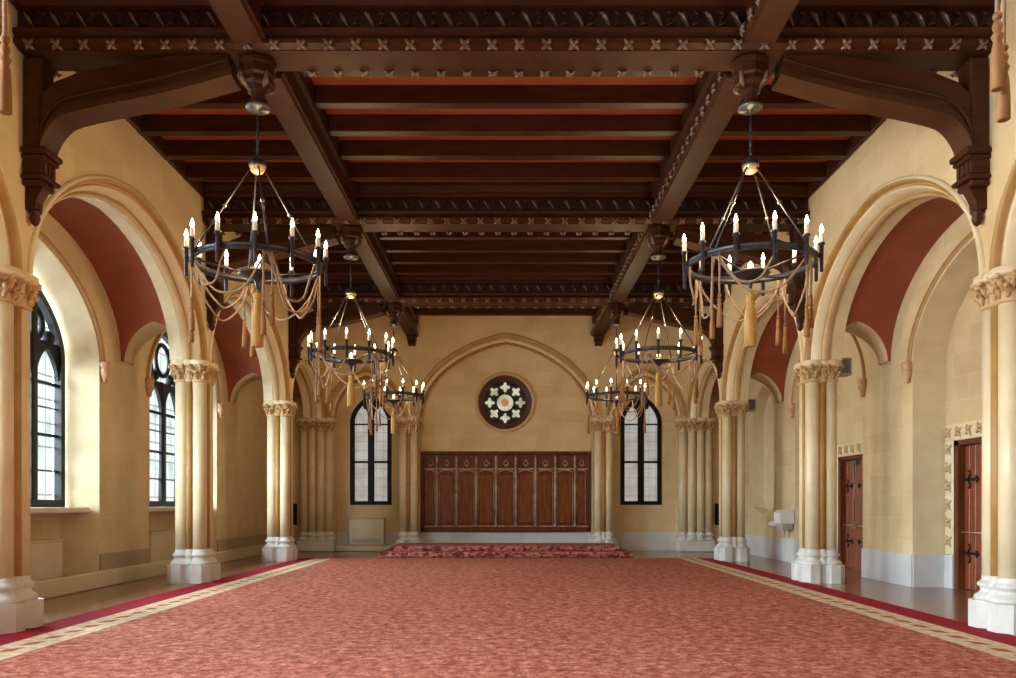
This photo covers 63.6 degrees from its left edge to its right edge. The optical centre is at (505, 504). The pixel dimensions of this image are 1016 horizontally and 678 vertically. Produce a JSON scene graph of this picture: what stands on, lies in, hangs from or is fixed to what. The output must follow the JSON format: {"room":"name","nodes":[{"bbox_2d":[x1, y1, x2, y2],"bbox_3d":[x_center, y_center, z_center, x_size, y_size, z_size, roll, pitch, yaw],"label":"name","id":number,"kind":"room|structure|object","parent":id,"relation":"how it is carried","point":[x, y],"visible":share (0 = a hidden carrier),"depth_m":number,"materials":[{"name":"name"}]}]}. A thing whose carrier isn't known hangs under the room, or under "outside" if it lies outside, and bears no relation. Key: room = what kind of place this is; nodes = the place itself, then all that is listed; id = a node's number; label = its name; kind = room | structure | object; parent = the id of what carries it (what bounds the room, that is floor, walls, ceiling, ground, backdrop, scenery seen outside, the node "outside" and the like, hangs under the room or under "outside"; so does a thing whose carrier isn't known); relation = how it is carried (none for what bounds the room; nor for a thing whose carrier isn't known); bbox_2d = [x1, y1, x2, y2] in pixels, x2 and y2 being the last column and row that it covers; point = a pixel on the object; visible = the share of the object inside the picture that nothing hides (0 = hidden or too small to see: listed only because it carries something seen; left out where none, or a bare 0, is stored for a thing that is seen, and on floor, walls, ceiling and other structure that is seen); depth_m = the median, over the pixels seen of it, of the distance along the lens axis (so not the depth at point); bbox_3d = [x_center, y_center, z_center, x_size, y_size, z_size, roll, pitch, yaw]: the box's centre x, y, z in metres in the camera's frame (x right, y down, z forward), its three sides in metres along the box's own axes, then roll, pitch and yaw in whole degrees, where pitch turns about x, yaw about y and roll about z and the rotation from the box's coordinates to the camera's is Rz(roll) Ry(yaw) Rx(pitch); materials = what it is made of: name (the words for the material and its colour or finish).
{"room":"banquet hall","nodes":[
{"label":"banquet hall","id":0,"kind":"room"},
{"bbox_2d":[0,0,12,115],"bbox_3d":[-3.040,-3.353,3.550,1.656,2.835,1.656,0,0,-20],"label":"chandelier","id":1,"kind":"object","parent":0,"point":[5,61],"visible":1,"depth_m":4.04,"materials":[{"name":"metal"}]},
{"bbox_2d":[30,213,266,576],"bbox_3d":[-7.805,-1.800,12.575,0.730,6.600,29.650,0,0,0],"label":"wall","id":2,"kind":"structure","parent":0,"point":[107,425],"depth_m":15.46,"materials":[{"name":"beige paint"}]},
{"bbox_2d":[30,291,89,513],"bbox_3d":[-7.845,-1.960,13.000,0.610,4.200,3.780,0,0,0],"label":"window","id":3,"kind":"structure","parent":2,"relation":"in","point":[50,342],"depth_m":14.33,"materials":[{"name":"black metal"}]},
{"bbox_2d":[39,229,110,383],"bbox_3d":[-7.390,-3.320,13.000,0.210,2.160,4.400,0,0,0],"label":"trim","id":4,"kind":"structure","parent":2,"relation":"attached to","point":[105,366],"depth_m":14.56,"materials":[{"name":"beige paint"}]},
{"bbox_2d":[32,534,266,598],"bbox_3d":[-7.385,1.200,12.175,0.130,0.600,28.850,0,0,0],"label":"baseboard","id":5,"kind":"structure","parent":2,"relation":"attached to","point":[60,586],"depth_m":15.91,"materials":[{"name":"beige stone"}]},
{"bbox_2d":[149,332,174,511],"bbox_3d":[-7.845,-1.960,19.100,0.610,4.200,3.780,0,0,0],"label":"window","id":6,"kind":"structure","parent":2,"relation":"in","point":[162,390],"depth_m":19.01,"materials":[{"name":"black metal"}]},
{"bbox_2d":[145,332,223,417],"bbox_3d":[-7.390,-3.320,19.100,0.210,2.160,4.400,0,0,0],"label":"trim","id":7,"kind":"structure","parent":2,"relation":"attached to","point":[149,381],"depth_m":17.18,"materials":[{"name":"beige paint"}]},
{"bbox_2d":[0,1,325,417],"bbox_3d":[-6.150,-4.490,12.175,0.600,3.420,28.850,0,0,0],"label":"wall","id":8,"kind":"structure","parent":0,"point":[115,149],"depth_m":13.33,"materials":[{"name":"beige paint"}]},
{"bbox_2d":[0,166,23,270],"bbox_3d":[-6.010,-3.877,6.900,0.420,2.195,5.990,0,0,0],"label":"trim","id":9,"kind":"structure","parent":8,"relation":"attached to","point":[11,251],"depth_m":9.69,"materials":[{"name":"beige stone"}]},
{"bbox_2d":[27,175,207,360],"bbox_3d":[-6.010,-3.877,13.000,0.420,2.195,5.990,0,0,0],"label":"arch","id":10,"kind":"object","parent":8,"relation":"attached to","point":[127,201],"depth_m":13.89,"materials":[{"name":"beige stone"}]},
{"bbox_2d":[20,55,240,226],"bbox_3d":[-4.579,-4.420,10.050,2.538,2.020,0.400,0,0,0],"label":"knee brace","id":11,"kind":"object","parent":8,"relation":"attached to","point":[52,111],"visible":1,"depth_m":9.90,"materials":[{"name":"brown wood"}]},
{"bbox_2d":[208,287,289,400],"bbox_3d":[-6.010,-3.877,19.100,0.420,2.195,5.990,0,0,0],"label":"trim","id":12,"kind":"structure","parent":8,"relation":"attached to","point":[273,346],"depth_m":21.25,"materials":[{"name":"beige stone"}]},
{"bbox_2d":[206,226,338,330],"bbox_3d":[-4.579,-4.420,16.100,2.538,2.020,0.400,0,0,0],"label":"knee brace","id":13,"kind":"object","parent":8,"relation":"attached to","point":[237,258],"visible":0.63,"depth_m":15.95,"materials":[{"name":"brown wood"}]},
{"bbox_2d":[290,357,324,417],"bbox_3d":[-6.010,-3.567,24.300,0.420,1.575,4.150,0,0,0],"label":"trim","id":14,"kind":"structure","parent":8,"relation":"attached to","point":[317,410],"depth_m":25.52,"materials":[{"name":"beige stone"}]},
{"bbox_2d":[288,303,384,378],"bbox_3d":[-4.579,-4.420,22.200,2.538,2.020,0.400,0,0,0],"label":"knee brace","id":15,"kind":"object","parent":8,"relation":"attached to","point":[299,329],"visible":0.93,"depth_m":22.05,"materials":[{"name":"brown wood"}]},
{"bbox_2d":[48,197,301,402],"bbox_3d":[-6.945,-3.940,12.375,0.990,2.320,29.250,0,0,0],"label":"ceiling","id":16,"kind":"structure","parent":0,"point":[132,295],"depth_m":15.30,"materials":[{"name":"red paint"}]},
{"bbox_2d":[8,0,1000,315],"bbox_3d":[0.000,-6.155,12.325,12.600,0.490,29.150,0,0,0],"label":"ceiling","id":17,"kind":"structure","parent":0,"point":[403,127],"depth_m":13.90,"materials":[{"name":"brown wood"}]},
{"bbox_2d":[208,0,265,42],"bbox_3d":[-3.040,-5.818,6.805,0.420,0.760,5.710,0,0,0],"label":"beam","id":18,"kind":"structure","parent":17,"relation":"attached to","point":[241,19],"depth_m":9.27,"materials":[{"name":"brown wood"}]},
{"bbox_2d":[265,71,357,220],"bbox_3d":[-3.040,-5.818,13.075,0.420,0.760,5.270,0,0,0],"label":"beam","id":19,"kind":"structure","parent":17,"relation":"attached to","point":[306,126],"depth_m":12.58,"materials":[{"name":"brown wood"}]},
{"bbox_2d":[355,232,399,299],"bbox_3d":[-3.040,-5.818,19.150,0.420,0.760,5.320,0,0,0],"label":"beam","id":20,"kind":"structure","parent":17,"relation":"attached to","point":[372,253],"depth_m":19.10,"materials":[{"name":"brown wood"}]},
{"bbox_2d":[397,306,418,345],"bbox_3d":[-3.040,-5.674,24.594,0.420,1.048,4.008,0,0,0],"label":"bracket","id":21,"kind":"structure","parent":17,"relation":"attached to","point":[408,321],"depth_m":25.27,"materials":[{"name":"brown wood"}]},
{"bbox_2d":[12,0,994,77],"bbox_3d":[0.000,-5.793,10.050,11.690,0.809,0.760,0,0,0],"label":"ceiling beam","id":22,"kind":"structure","parent":17,"relation":"attached to","point":[311,36],"depth_m":9.77,"materials":[{"name":"brown wood"}]},
{"bbox_2d":[239,52,276,114],"bbox_3d":[-3.040,-5.120,10.050,0.444,0.635,0.444,0,0,19],"label":"boss","id":23,"kind":"object","parent":22,"relation":"hanging from","point":[257,71],"visible":0.99,"depth_m":9.92,"materials":[{"name":"brown wood"}]},
{"bbox_2d":[183,115,328,356],"bbox_3d":[-3.040,-3.353,10.030,1.656,2.835,1.656,0,0,0],"label":"chandelier","id":24,"kind":"object","parent":23,"relation":"hanging from","point":[258,275],"visible":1,"depth_m":9.86,"materials":[{"name":"black metal"}]},
{"bbox_2d":[183,229,189,275],"bbox_3d":[-3.823,-3.025,9.819,0.090,0.570,0.080,0,0,0],"label":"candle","id":25,"kind":"object","parent":24,"relation":"attached to","point":[186,247],"depth_m":9.80,"materials":[{"name":"metal"}]},
{"bbox_2d":[189,219,195,267],"bbox_3d":[-3.615,-3.025,9.454,0.083,0.570,0.083,0,0,0],"label":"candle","id":26,"kind":"object","parent":24,"relation":"attached to","point":[192,237],"depth_m":9.43,"materials":[{"name":"metal"}]},
{"bbox_2d":[196,243,202,285],"bbox_3d":[-3.823,-3.025,10.242,0.090,0.570,0.080,0,0,0],"label":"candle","id":27,"kind":"object","parent":24,"relation":"attached to","point":[199,256],"depth_m":10.22,"materials":[{"name":"metal"}]},
{"bbox_2d":[214,211,220,261],"bbox_3d":[-3.252,-3.025,9.247,0.080,0.570,0.090,0,0,0],"label":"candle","id":28,"kind":"object","parent":24,"relation":"attached to","point":[217,245],"depth_m":9.22,"materials":[{"name":"metal"}]},
{"bbox_2d":[224,249,229,290],"bbox_3d":[-3.615,-3.025,10.605,0.083,0.570,0.083,0,0,0],"label":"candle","id":29,"kind":"object","parent":24,"relation":"attached to","point":[226,253],"depth_m":10.59,"materials":[{"name":"metal"}]},
{"bbox_2d":[251,212,258,261],"bbox_3d":[-2.829,-3.025,9.247,0.080,0.570,0.090,0,0,0],"label":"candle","id":30,"kind":"object","parent":24,"relation":"attached to","point":[254,245],"depth_m":9.22,"materials":[{"name":"metal"}]},
{"bbox_2d":[289,266,294,297],"bbox_3d":[-2.829,-3.025,10.813,0.080,0.570,0.090,0,0,0],"label":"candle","id":31,"kind":"object","parent":24,"relation":"attached to","point":[291,271],"depth_m":10.80,"materials":[{"name":"metal"}]},
{"bbox_2d":[289,218,295,267],"bbox_3d":[-2.465,-3.025,9.454,0.083,0.570,0.083,0,0,0],"label":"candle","id":32,"kind":"object","parent":24,"relation":"attached to","point":[292,251],"depth_m":9.43,"materials":[{"name":"metal"}]},
{"bbox_2d":[314,230,320,275],"bbox_3d":[-2.257,-3.025,9.819,0.090,0.570,0.080,0,0,0],"label":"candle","id":33,"kind":"object","parent":24,"relation":"attached to","point":[316,259],"depth_m":9.80,"materials":[{"name":"metal"}]},
{"bbox_2d":[322,240,328,285],"bbox_3d":[-2.257,-3.025,10.242,0.090,0.570,0.080,0,0,0],"label":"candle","id":34,"kind":"object","parent":24,"relation":"attached to","point":[325,269],"depth_m":10.22,"materials":[{"name":"metal"}]},
{"bbox_2d":[731,52,768,114],"bbox_3d":[2.990,-5.120,10.050,0.444,0.635,0.444,0,0,19],"label":"boss","id":35,"kind":"object","parent":22,"relation":"hanging from","point":[749,71],"visible":1,"depth_m":9.92,"materials":[{"name":"brown wood"}]},
{"bbox_2d":[681,115,824,355],"bbox_3d":[2.990,-3.353,10.030,1.656,2.835,1.656,0,0,-17],"label":"chandelier","id":36,"kind":"object","parent":35,"relation":"hanging from","point":[750,276],"visible":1,"depth_m":9.94,"materials":[{"name":"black metal"}]},
{"bbox_2d":[681,234,687,279],"bbox_3d":[2.179,-3.025,9.999,0.090,0.570,0.077,0,0,0],"label":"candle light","id":37,"kind":"object","parent":36,"relation":"attached to","point":[684,263],"depth_m":9.98,"materials":[{"name":"wax"}]},
{"bbox_2d":[681,254,687,288],"bbox_3d":[2.272,-3.025,10.411,0.089,0.570,0.079,0,0,0],"label":"socket","id":38,"kind":"object","parent":36,"relation":"attached to","point":[684,281],"depth_m":10.40,"materials":[{"name":"metal"}]},
{"bbox_2d":[698,261,704,294],"bbox_3d":[2.555,-3.025,10.717,0.078,0.570,0.089,0,0,0],"label":"socket","id":39,"kind":"object","parent":36,"relation":"attached to","point":[701,272],"depth_m":10.70,"materials":[{"name":"metal"}]},
{"bbox_2d":[699,222,705,270],"bbox_3d":[2.303,-3.025,9.595,0.089,0.570,0.078,0,0,0],"label":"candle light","id":40,"kind":"object","parent":36,"relation":"attached to","point":[702,241],"depth_m":9.58,"materials":[{"name":"metal"}]},
{"bbox_2d":[727,255,732,297],"bbox_3d":[2.959,-3.025,10.841,0.077,0.570,0.090,0,0,0],"label":"socket","id":41,"kind":"object","parent":36,"relation":"attached to","point":[729,280],"depth_m":10.82,"materials":[{"name":"metal"}]},
{"bbox_2d":[732,214,738,263],"bbox_3d":[2.609,-3.025,9.312,0.079,0.570,0.089,0,0,0],"label":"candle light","id":42,"kind":"object","parent":36,"relation":"attached to","point":[735,247],"depth_m":9.29,"materials":[{"name":"metal"}]},
{"bbox_2d":[771,211,778,260],"bbox_3d":[3.021,-3.025,9.219,0.077,0.570,0.090,0,0,0],"label":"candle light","id":43,"kind":"object","parent":36,"relation":"attached to","point":[774,244],"depth_m":9.20,"materials":[{"name":"metal"}]},
{"bbox_2d":[791,250,797,289],"bbox_3d":[3.677,-3.025,10.465,0.089,0.570,0.078,0,0,0],"label":"socket","id":44,"kind":"object","parent":36,"relation":"attached to","point":[794,262],"depth_m":10.45,"materials":[{"name":"metal"}]},
{"bbox_2d":[803,215,810,264],"bbox_3d":[3.425,-3.025,9.343,0.078,0.570,0.089,0,0,0],"label":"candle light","id":45,"kind":"object","parent":36,"relation":"attached to","point":[806,234],"depth_m":9.32,"materials":[{"name":"metal"}]},
{"bbox_2d":[814,236,817,281],"bbox_3d":[3.801,-3.025,10.061,0.090,0.570,0.077,0,0,0],"label":"socket","id":46,"kind":"object","parent":36,"relation":"attached to","point":[816,239],"depth_m":10.04,"materials":[{"name":"metal"}]},
{"bbox_2d":[817,224,824,271],"bbox_3d":[3.708,-3.025,9.649,0.089,0.570,0.079,0,0,0],"label":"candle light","id":47,"kind":"object","parent":36,"relation":"attached to","point":[820,255],"depth_m":9.63,"materials":[{"name":"metal"}]},
{"bbox_2d":[202,182,809,235],"bbox_3d":[0.000,-5.793,16.100,11.690,0.809,0.760,0,0,0],"label":"ceiling beam","id":48,"kind":"structure","parent":17,"relation":"attached to","point":[383,207],"depth_m":15.80,"materials":[{"name":"brown wood"}]},
{"bbox_2d":[339,225,362,260],"bbox_3d":[-3.040,-5.120,16.100,0.444,0.635,0.444,0,0,19],"label":"boss","id":49,"kind":"object","parent":48,"relation":"hanging from","point":[351,237],"visible":1,"depth_m":15.96,"materials":[{"name":"brown wood"}]},
{"bbox_2d":[307,262,394,409],"bbox_3d":[-3.040,-3.353,16.080,1.656,2.835,1.656,0,0,-20],"label":"chandelier","id":50,"kind":"object","parent":49,"relation":"hanging from","point":[350,293],"visible":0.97,"depth_m":15.99,"materials":[{"name":"black metal"}]},
{"bbox_2d":[646,225,669,260],"bbox_3d":[2.990,-5.120,16.100,0.444,0.635,0.444,0,0,19],"label":"boss","id":51,"kind":"object","parent":48,"relation":"hanging from","point":[658,236],"visible":1,"depth_m":15.96,"materials":[{"name":"brown wood"}]},
{"bbox_2d":[614,262,702,409],"bbox_3d":[2.990,-3.353,16.080,1.656,2.835,1.656,0,0,-34],"label":"chandelier","id":52,"kind":"object","parent":51,"relation":"hanging from","point":[658,293],"visible":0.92,"depth_m":15.94,"materials":[{"name":"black metal"}]},
{"bbox_2d":[287,275,724,308],"bbox_3d":[0.000,-5.793,22.200,11.690,0.809,0.760,0,0,0],"label":"ceiling beam","id":53,"kind":"structure","parent":17,"relation":"attached to","point":[464,291],"depth_m":21.89,"materials":[{"name":"brown wood"}]},
{"bbox_2d":[385,302,401,327],"bbox_3d":[-3.040,-5.120,22.200,0.444,0.635,0.444,0,0,19],"label":"boss","id":54,"kind":"object","parent":53,"relation":"hanging from","point":[393,310],"visible":1,"depth_m":22.06,"materials":[{"name":"brown wood"}]},
{"bbox_2d":[363,329,424,435],"bbox_3d":[-3.040,-3.353,22.180,1.656,2.835,1.656,0,0,-40],"label":"chandelier","id":55,"kind":"object","parent":54,"relation":"hanging from","point":[418,397],"visible":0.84,"depth_m":22.09,"materials":[{"name":"black metal"}]},
{"bbox_2d":[608,302,624,327],"bbox_3d":[2.990,-5.120,22.200,0.444,0.635,0.444,0,0,19],"label":"boss","id":56,"kind":"object","parent":53,"relation":"hanging from","point":[616,310],"visible":1,"depth_m":22.06,"materials":[{"name":"brown wood"}]},
{"bbox_2d":[585,329,647,435],"bbox_3d":[2.990,-3.353,22.180,1.656,2.835,1.656,0,0,33],"label":"chandelier","id":57,"kind":"object","parent":56,"relation":"hanging from","point":[615,401],"visible":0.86,"depth_m":22.03,"materials":[{"name":"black metal"}]},
{"bbox_2d":[590,306,612,345],"bbox_3d":[2.961,-5.674,24.594,0.477,1.048,4.008,0,0,0],"label":"beam","id":58,"kind":"structure","parent":17,"relation":"attached to","point":[602,321],"depth_m":25.17,"materials":[{"name":"brown wood"}]},
{"bbox_2d":[609,232,653,299],"bbox_3d":[2.961,-5.818,19.150,0.477,0.760,5.320,0,0,0],"label":"beam","id":59,"kind":"structure","parent":17,"relation":"attached to","point":[637,254],"depth_m":19.02,"materials":[{"name":"brown wood"}]},
{"bbox_2d":[649,71,742,220],"bbox_3d":[2.961,-5.818,13.075,0.477,0.760,5.270,0,0,0],"label":"beam","id":60,"kind":"structure","parent":17,"relation":"attached to","point":[703,125],"depth_m":12.55,"materials":[{"name":"brown wood"}]},
{"bbox_2d":[739,0,799,42],"bbox_3d":[2.961,-5.818,6.805,0.477,0.760,5.710,0,0,0],"label":"beam","id":61,"kind":"structure","parent":17,"relation":"attached to","point":[766,19],"depth_m":9.24,"materials":[{"name":"brown wood"}]},
{"bbox_2d":[293,316,718,550],"bbox_3d":[0.000,-2.350,26.950,16.800,7.700,0.700,0,0,0],"label":"wall","id":62,"kind":"structure","parent":0,"point":[450,419],"depth_m":27.05,"materials":[{"name":"beige paint"}]},
{"bbox_2d":[336,545,392,550],"bbox_3d":[-4.520,1.405,26.840,2.120,0.190,0.320,0,0,0],"label":"trim","id":63,"kind":"structure","parent":62,"relation":"attached to","point":[338,547],"depth_m":26.68,"materials":[{"name":"beige stone"}]},
{"bbox_2d":[348,517,385,544],"bbox_3d":[-4.535,0.850,26.800,1.170,0.900,0.400,0,0,0],"label":"radiator","id":64,"kind":"object","parent":63,"relation":"on","point":[362,530],"visible":1,"depth_m":26.62,"materials":[{"name":"beige metal"}]},
{"bbox_2d":[325,367,407,416],"bbox_3d":[-4.520,-3.685,26.665,2.660,1.590,0.290,0,0,0],"label":"trim","id":65,"kind":"structure","parent":62,"relation":"attached to","point":[365,372],"depth_m":26.56,"materials":[{"name":"beige stone"}]},
{"bbox_2d":[350,395,391,504],"bbox_3d":[-4.460,-1.825,27.130,1.380,3.650,0.120,0,0,0],"label":"window","id":66,"kind":"structure","parent":62,"relation":"in","point":[370,455],"depth_m":27.17,"materials":[{"name":"white glass"}]},
{"bbox_2d":[475,372,534,432],"bbox_3d":[-0.030,-3.390,27.115,2.000,2.000,0.270,0,0,0],"label":"window","id":67,"kind":"structure","parent":62,"relation":"in","point":[504,401],"depth_m":27.15,"materials":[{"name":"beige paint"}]},
{"bbox_2d":[337,532,674,550],"bbox_3d":[0.000,1.190,27.025,11.160,0.620,0.050,0,0,0],"label":"baseboard","id":68,"kind":"structure","parent":62,"relation":"attached to","point":[631,541],"depth_m":27.00,"materials":[{"name":"stone"}]},
{"bbox_2d":[411,333,600,416],"bbox_3d":[0.000,-4.235,26.665,6.140,2.690,0.290,0,0,0],"label":"trim","id":69,"kind":"structure","parent":62,"relation":"attached to","point":[472,348],"depth_m":26.56,"materials":[{"name":"beige stone"}]},
{"bbox_2d":[421,451,590,531],"bbox_3d":[0.000,-0.440,26.948,5.580,2.640,0.185,0,0,0],"label":"wood panelling","id":70,"kind":"object","parent":62,"relation":"attached to","point":[462,491],"visible":1,"depth_m":26.93,"materials":[{"name":"brown wood"}]},
{"bbox_2d":[620,396,661,504],"bbox_3d":[4.460,-1.825,27.130,1.380,3.650,0.120,0,0,0],"label":"window","id":71,"kind":"structure","parent":62,"relation":"in","point":[640,452],"depth_m":27.17,"materials":[{"name":"white glass"}]},
{"bbox_2d":[604,367,686,416],"bbox_3d":[4.520,-3.685,26.665,2.660,1.590,0.290,0,0,0],"label":"trim","id":72,"kind":"structure","parent":62,"relation":"attached to","point":[680,408],"depth_m":26.56,"materials":[{"name":"beige stone"}]},
{"bbox_2d":[44,551,978,622],"bbox_3d":[0.000,1.600,12.575,16.800,0.200,29.650,0,0,0],"label":"floor","id":73,"kind":"structure","parent":0,"point":[949,603],"depth_m":14.55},
{"bbox_2d":[0,264,43,634],"bbox_3d":[-6.100,-0.640,9.800,0.830,4.280,0.830,0,0,0],"label":"column","id":74,"kind":"structure","parent":73,"relation":"on","point":[21,608],"depth_m":9.70,"materials":[{"name":"stone"}]},
{"bbox_2d":[30,539,63,580],"bbox_3d":[-7.810,1.040,13.000,0.420,0.920,2.240,0,0,0],"label":"radiator","id":75,"kind":"object","parent":73,"relation":"on","point":[45,554],"visible":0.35,"depth_m":13.59,"materials":[{"name":"beige metal"}]},
{"bbox_2d":[149,529,174,561],"bbox_3d":[-7.810,1.040,19.000,0.420,0.920,2.840,0,0,0],"label":"radiator","id":76,"kind":"object","parent":73,"relation":"on","point":[161,542],"visible":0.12,"depth_m":18.19,"materials":[{"name":"beige metal"}]},
{"bbox_2d":[167,359,220,583],"bbox_3d":[-6.100,-0.640,16.050,0.830,4.280,0.830,0,0,0],"label":"column","id":77,"kind":"structure","parent":73,"relation":"on","point":[194,562],"depth_m":15.77,"materials":[{"name":"stone"}]},
{"bbox_2d":[262,400,297,561],"bbox_3d":[-6.100,-0.640,22.150,0.830,4.280,0.830,0,0,0],"label":"column","id":78,"kind":"structure","parent":73,"relation":"on","point":[280,546],"depth_m":21.86,"materials":[{"name":"stone"}]},
{"bbox_2d":[296,418,336,551],"bbox_3d":[-6.100,-0.640,26.395,1.290,4.280,0.557,0,0,0],"label":"column","id":79,"kind":"structure","parent":73,"relation":"on","point":[316,534],"depth_m":26.27,"materials":[{"name":"stone"}]},
{"bbox_2d":[395,418,422,544],"bbox_3d":[-3.130,-0.640,26.500,0.830,4.280,0.830,0,0,0],"label":"column","id":80,"kind":"structure","parent":73,"relation":"on","point":[408,445],"depth_m":26.21,"materials":[{"name":"stone"}]},
{"bbox_2d":[379,543,632,556],"bbox_3d":[0.000,1.350,24.750,7.320,0.300,2.400,0,0,0],"label":"dais","id":81,"kind":"object","parent":73,"relation":"on","point":[401,549],"visible":1,"depth_m":23.95,"materials":[{"name":"carpet"}]},
{"bbox_2d":[0,558,1015,677],"bbox_3d":[0.000,1.491,10.325,11.560,0.018,25.150,0,0,0],"label":"carpet","id":82,"kind":"object","parent":73,"relation":"on","point":[301,617],"visible":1,"depth_m":9.84,"materials":[{"name":"red carpet"}]},
{"bbox_2d":[589,418,616,544],"bbox_3d":[3.130,-0.640,26.500,0.830,4.280,0.830,0,0,0],"label":"column","id":83,"kind":"structure","parent":73,"relation":"on","point":[602,428],"depth_m":26.21,"materials":[{"name":"stone"}]},
{"bbox_2d":[675,418,715,551],"bbox_3d":[6.100,-0.640,26.395,1.290,4.280,0.557,0,0,0],"label":"column","id":84,"kind":"structure","parent":73,"relation":"on","point":[695,534],"depth_m":26.27,"materials":[{"name":"stone"}]},
{"bbox_2d":[714,400,749,561],"bbox_3d":[6.100,-0.640,22.150,0.830,4.280,0.830,0,0,0],"label":"column","id":85,"kind":"structure","parent":73,"relation":"on","point":[731,546],"depth_m":21.87,"materials":[{"name":"stone"}]},
{"bbox_2d":[791,359,844,583],"bbox_3d":[6.100,-0.640,16.050,0.830,4.280,0.830,0,0,0],"label":"column","id":86,"kind":"structure","parent":73,"relation":"on","point":[817,562],"depth_m":15.77,"materials":[{"name":"stone"}]},
{"bbox_2d":[839,358,851,376],"bbox_3d":[6.600,-2.690,16.026,0.240,0.340,0.248,0,0,0],"label":"loudspeaker","id":87,"kind":"object","parent":86,"relation":"attached to","point":[846,371],"visible":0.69,"depth_m":15.90,"materials":[{"name":"grey plastic"}]},
{"bbox_2d":[968,263,1015,635],"bbox_3d":[6.100,-0.640,9.800,0.830,4.280,0.830,0,0,0],"label":"column","id":88,"kind":"structure","parent":73,"relation":"on","point":[992,608],"depth_m":9.66,"materials":[{"name":"stone"}]},
{"bbox_2d":[710,197,963,402],"bbox_3d":[6.945,-3.940,12.375,0.990,2.320,29.250,0,0,0],"label":"ceiling","id":89,"kind":"structure","parent":0,"point":[879,295],"depth_m":15.30,"materials":[{"name":"red paint"}]},
{"bbox_2d":[686,0,1015,417],"bbox_3d":[6.150,-4.490,12.175,0.600,3.420,28.850,0,0,0],"label":"wall","id":90,"kind":"structure","parent":0,"point":[896,149],"depth_m":13.39,"materials":[{"name":"beige paint"}]},
{"bbox_2d":[627,303,723,378],"bbox_3d":[4.579,-4.420,22.200,2.538,2.020,0.400,0,0,0],"label":"knee brace","id":91,"kind":"object","parent":90,"relation":"attached to","point":[637,310],"visible":0.81,"depth_m":22.05,"materials":[{"name":"brown wood"}]},
{"bbox_2d":[687,357,721,417],"bbox_3d":[6.010,-3.567,24.300,0.420,1.575,4.150,0,0,0],"label":"trim","id":92,"kind":"structure","parent":90,"relation":"attached to","point":[705,369],"depth_m":25.55,"materials":[{"name":"beige stone"}]},
{"bbox_2d":[673,226,805,330],"bbox_3d":[4.579,-4.420,16.100,2.538,2.020,0.400,0,0,0],"label":"knee brace","id":93,"kind":"object","parent":90,"relation":"attached to","point":[692,233],"visible":0.68,"depth_m":15.95,"materials":[{"name":"brown wood"}]},
{"bbox_2d":[722,287,803,400],"bbox_3d":[6.010,-3.877,19.100,0.420,2.195,5.990,0,0,0],"label":"trim","id":94,"kind":"structure","parent":90,"relation":"attached to","point":[736,353],"depth_m":21.25,"materials":[{"name":"beige stone"}]},
{"bbox_2d":[771,55,991,226],"bbox_3d":[4.579,-4.420,10.050,2.538,2.020,0.400,0,0,0],"label":"knee brace","id":95,"kind":"object","parent":90,"relation":"attached to","point":[959,111],"visible":1,"depth_m":9.90,"materials":[{"name":"brown wood"}]},
{"bbox_2d":[804,175,984,360],"bbox_3d":[6.010,-3.877,13.000,0.420,2.195,5.990,0,0,0],"label":"arch","id":96,"kind":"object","parent":90,"relation":"attached to","point":[884,201],"depth_m":13.96,"materials":[{"name":"beige stone"}]},
{"bbox_2d":[988,156,1015,270],"bbox_3d":[6.010,-3.877,6.900,0.420,2.195,5.990,0,0,0],"label":"trim","id":97,"kind":"structure","parent":90,"relation":"attached to","point":[1002,251],"depth_m":9.67,"materials":[{"name":"beige stone"}]},
{"bbox_2d":[745,213,981,553],"bbox_3d":[7.895,-1.800,12.575,0.910,6.600,29.650,0,0,0],"label":"wall","id":98,"kind":"structure","parent":0,"point":[900,425],"depth_m":15.31,"materials":[{"name":"beige paint"}]},
{"bbox_2d":[768,510,793,536],"bbox_3d":[7.240,0.480,21.650,0.360,0.680,1.040,0,0,0],"label":"fountain","id":99,"kind":"object","parent":98,"relation":"attached to","point":[783,519],"visible":1,"depth_m":21.17,"materials":[{"name":"white ceramic"}]},
{"bbox_2d":[774,510,793,523],"bbox_3d":[7.240,0.310,21.380,0.360,0.340,0.500,0,0,0],"label":"basin","id":100,"kind":"object","parent":99,"relation":"in","point":[780,516],"depth_m":21.13,"materials":[{"name":"white ceramic"}]},
{"bbox_2d":[788,332,866,417],"bbox_3d":[7.390,-3.320,19.100,0.210,2.160,4.400,0,0,0],"label":"trim","id":101,"kind":"structure","parent":98,"relation":"attached to","point":[861,381],"depth_m":17.18,"materials":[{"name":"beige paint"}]},
{"bbox_2d":[745,534,943,586],"bbox_3d":[7.730,1.200,12.175,0.640,0.600,28.850,0,0,0],"label":"baseboard","id":102,"kind":"structure","parent":98,"relation":"attached to","point":[911,570],"depth_m":15.97,"materials":[{"name":"stone"}]},
{"bbox_2d":[837,441,862,569],"bbox_3d":[8.131,0.025,19.100,0.358,2.950,1.980,0,0,0],"label":"door","id":103,"kind":"structure","parent":98,"relation":"in","point":[849,455],"depth_m":19.34,"materials":[{"name":"brown wood"}]},
{"bbox_2d":[901,229,972,383],"bbox_3d":[7.390,-3.320,13.000,0.210,2.160,4.400,0,0,0],"label":"trim","id":104,"kind":"structure","parent":98,"relation":"attached to","point":[906,366],"depth_m":14.56,"materials":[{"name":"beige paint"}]},
{"bbox_2d":[944,419,981,590],"bbox_3d":[8.131,0.025,13.850,0.358,2.950,2.240,0,0,0],"label":"door","id":105,"kind":"structure","parent":98,"relation":"in","point":[963,441],"depth_m":14.56,"materials":[{"name":"brown wood"}]},
{"bbox_2d":[990,0,1010,122],"bbox_3d":[2.990,-3.353,3.550,1.656,2.835,1.656,0,0,-18],"label":"chandelier","id":106,"kind":"object","parent":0,"point":[999,67],"visible":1,"depth_m":4.06,"materials":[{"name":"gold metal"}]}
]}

